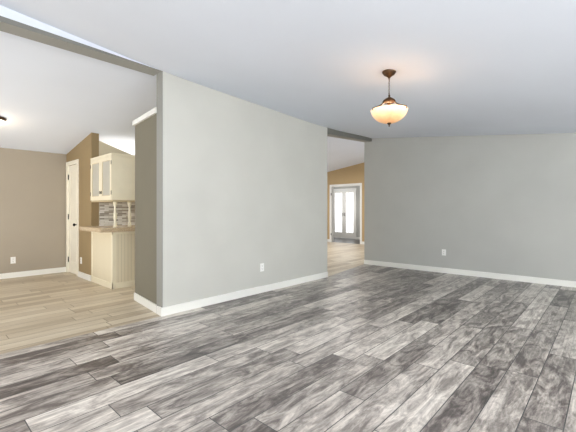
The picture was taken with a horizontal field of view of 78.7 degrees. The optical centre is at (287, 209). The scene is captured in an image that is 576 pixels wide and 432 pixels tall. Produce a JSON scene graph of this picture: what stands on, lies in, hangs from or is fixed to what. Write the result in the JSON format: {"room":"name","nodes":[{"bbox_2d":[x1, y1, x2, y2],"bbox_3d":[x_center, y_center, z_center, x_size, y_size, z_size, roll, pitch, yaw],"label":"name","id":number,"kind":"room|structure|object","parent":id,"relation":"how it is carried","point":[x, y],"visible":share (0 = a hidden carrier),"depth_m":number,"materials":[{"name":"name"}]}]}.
{"room":"empty living room","nodes":[
{"label":"empty living room","id":0,"kind":"room"},
{"bbox_2d":[0,148,66,273],"bbox_3d":[-5.057,-0.025,6.122,0.149,2.450,8.294,0,0,43],"label":"wall","id":1,"kind":"structure","parent":0,"point":[32,210],"depth_m":6.44,"materials":[{"name":"beige paint"}]},
{"bbox_2d":[10,256,15,263],"bbox_3d":[-4.868,0.890,6.223,0.008,0.116,0.072,0,0,43],"label":"outlet","id":2,"kind":"object","parent":1,"relation":"attached to","point":[12,258],"depth_m":6.22,"materials":[{"name":"white plastic"}]},
{"bbox_2d":[0,267,65,278],"bbox_3d":[-6.062,1.153,4.920,0.015,0.095,5.165,0,0,43],"label":"baseboard","id":3,"kind":"structure","parent":1,"relation":"attached to","point":[30,273],"depth_m":6.42,"materials":[{"name":"white wood"}]},
{"bbox_2d":[0,31,156,154],"bbox_3d":[-3.646,-1.459,4.730,4.130,0.802,8.434,0,0,43],"label":"ceiling","id":4,"kind":"structure","parent":0,"point":[53,99],"depth_m":4.72,"materials":[{"name":"white paint"}]},
{"bbox_2d":[0,117,6,124],"bbox_3d":[-4.189,-1.244,4.989,0.310,0.135,0.310,0,0,43],"label":"ceiling light","id":5,"kind":"object","parent":4,"relation":"attached to","point":[2,120],"visible":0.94,"depth_m":5.00,"materials":[{"name":"white glass"}]},
{"bbox_2d":[67,133,98,274],"bbox_3d":[-3.772,-0.077,6.426,1.350,2.553,0.120,0,0,43],"label":"wall","id":6,"kind":"structure","parent":0,"point":[85,151],"depth_m":6.08,"materials":[{"name":"brown paint"}]},
{"bbox_2d":[66,159,78,275],"bbox_3d":[-4.017,0.140,6.610,0.700,2.120,0.180,0,0,43],"label":"pantry door","id":7,"kind":"structure","parent":6,"relation":"in","point":[72,218],"depth_m":6.64,"materials":[{"name":"white wood"}]},
{"bbox_2d":[78,271,90,280],"bbox_3d":[-3.553,1.153,6.132,0.630,0.095,0.015,0,0,43],"label":"baseboard","id":8,"kind":"structure","parent":6,"relation":"attached to","point":[84,276],"depth_m":6.11,"materials":[{"name":"white wood"}]},
{"bbox_2d":[99,141,134,225],"bbox_3d":[-2.305,0.006,7.110,0.126,2.387,2.874,0,0,43],"label":"wall","id":9,"kind":"structure","parent":0,"point":[106,211],"depth_m":6.17,"materials":[{"name":"grey tile"}]},
{"bbox_2d":[135,113,156,304],"bbox_3d":[-1.733,0.035,4.429,0.120,2.330,0.827,0,0,-41],"label":"wall","id":10,"kind":"structure","parent":0,"point":[146,208],"depth_m":4.37,"materials":[{"name":"grey paint"}]},
{"bbox_2d":[132,107,156,125],"bbox_3d":[-1.742,-1.160,4.439,0.170,0.060,0.855,0,0,-41],"label":"trim","id":11,"kind":"structure","parent":10,"relation":"on","point":[148,114],"depth_m":4.35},
{"bbox_2d":[134,293,161,315],"bbox_3d":[-1.737,1.153,4.330,0.015,0.095,0.972,0,0,-41],"label":"baseboard return","id":12,"kind":"object","parent":10,"relation":"attached to","point":[150,305],"visible":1,"depth_m":4.29,"materials":[{"name":"white wood"}]},
{"bbox_2d":[157,71,162,307],"bbox_3d":[-1.470,-0.400,4.025,0.130,3.200,0.010,0,0,43],"label":"wall","id":13,"kind":"structure","parent":0,"point":[160,189],"depth_m":4.00,"materials":[{"name":"grey paint"}]},
{"bbox_2d":[0,5,327,316],"bbox_3d":[-2.174,-0.450,3.296,0.211,3.300,8.314,0,0,43],"label":"wall","id":14,"kind":"structure","parent":0,"point":[244,189],"depth_m":4.72,"materials":[{"name":"grey paint"}]},
{"bbox_2d":[0,16,161,75],"bbox_3d":[-3.246,-1.649,2.143,0.200,0.159,5.165,0,0,43],"label":"beam","id":15,"kind":"structure","parent":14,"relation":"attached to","point":[11,26],"depth_m":3.33,"materials":[{"name":"grey paint"}]},
{"bbox_2d":[260,263,263,271],"bbox_3d":[-0.376,0.835,5.112,0.008,0.116,0.072,0,0,43],"label":"outlet","id":16,"kind":"object","parent":14,"relation":"attached to","point":[261,267],"visible":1,"depth_m":5.10,"materials":[{"name":"white plastic"}]},
{"bbox_2d":[0,238,575,431],"bbox_3d":[0.268,1.229,6.204,13.200,0.061,15.900,0,0,43],"label":"floor","id":17,"kind":"structure","parent":0,"point":[376,348],"depth_m":2.88,"materials":[{"name":"grey wood"}]},
{"bbox_2d":[79,153,134,288],"bbox_3d":[-2.809,0.168,5.758,0.952,2.065,0.824,0,0,43],"label":"kitchen cabinets","id":18,"kind":"object","parent":17,"relation":"on","point":[113,245],"visible":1,"depth_m":5.48,"materials":[{"name":"beige wood"}]},
{"bbox_2d":[0,0,575,137],"bbox_3d":[0.887,-1.555,1.969,6.557,1.130,10.500,0,0,43],"label":"ceiling","id":19,"kind":"structure","parent":0,"point":[480,67],"depth_m":3.03,"materials":[{"name":"white paint"}]},
{"bbox_2d":[371,69,407,126],"bbox_3d":[0.944,-1.032,3.268,0.344,0.515,0.338,0,0,43],"label":"pendant light","id":20,"kind":"object","parent":19,"relation":"hanging from","point":[389,114],"visible":1,"depth_m":3.20,"materials":[{"name":"beige glass"}]},
{"bbox_2d":[327,163,363,243],"bbox_3d":[2.200,-0.428,12.794,6.330,3.256,0.160,0,0,43],"label":"wall","id":21,"kind":"structure","parent":0,"point":[353,175],"depth_m":12.87,"materials":[{"name":"brown paint"}]},
{"bbox_2d":[327,136,363,171],"bbox_3d":[0.325,-1.630,10.716,6.380,1.026,5.756,0,0,43],"label":"ceiling","id":22,"kind":"structure","parent":0,"point":[342,153],"depth_m":10.67,"materials":[{"name":"white paint"}]},
{"bbox_2d":[334,186,359,238],"bbox_3d":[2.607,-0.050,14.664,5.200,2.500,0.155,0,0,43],"label":"french door","id":23,"kind":"structure","parent":0,"point":[346,211],"depth_m":14.74,"materials":[{"name":"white glass"}]},
{"bbox_2d":[327,128,371,141],"bbox_3d":[1.201,-1.811,7.052,0.180,0.878,1.800,0,0,39],"label":"beam","id":24,"kind":"structure","parent":0,"point":[339,134],"depth_m":6.89,"materials":[{"name":"grey paint"}]},
{"bbox_2d":[364,133,575,280],"bbox_3d":[4.264,-0.525,5.701,6.632,3.450,0.368,0,0,43],"label":"wall","id":25,"kind":"structure","parent":0,"point":[502,204],"depth_m":6.36,"materials":[{"name":"grey paint"}]},
{"bbox_2d":[441,249,445,255],"bbox_3d":[2.975,0.810,6.706,0.072,0.116,0.008,0,0,43],"label":"outlet","id":26,"kind":"object","parent":25,"relation":"attached to","point":[443,251],"depth_m":6.71,"materials":[{"name":"white plastic"}]},
{"bbox_2d":[364,260,575,287],"bbox_3d":[4.159,1.153,5.689,6.492,0.095,0.238,0,0,43],"label":"baseboard","id":27,"kind":"structure","parent":25,"relation":"attached to","point":[566,283],"depth_m":6.31,"materials":[{"name":"white wood"}]}
]}

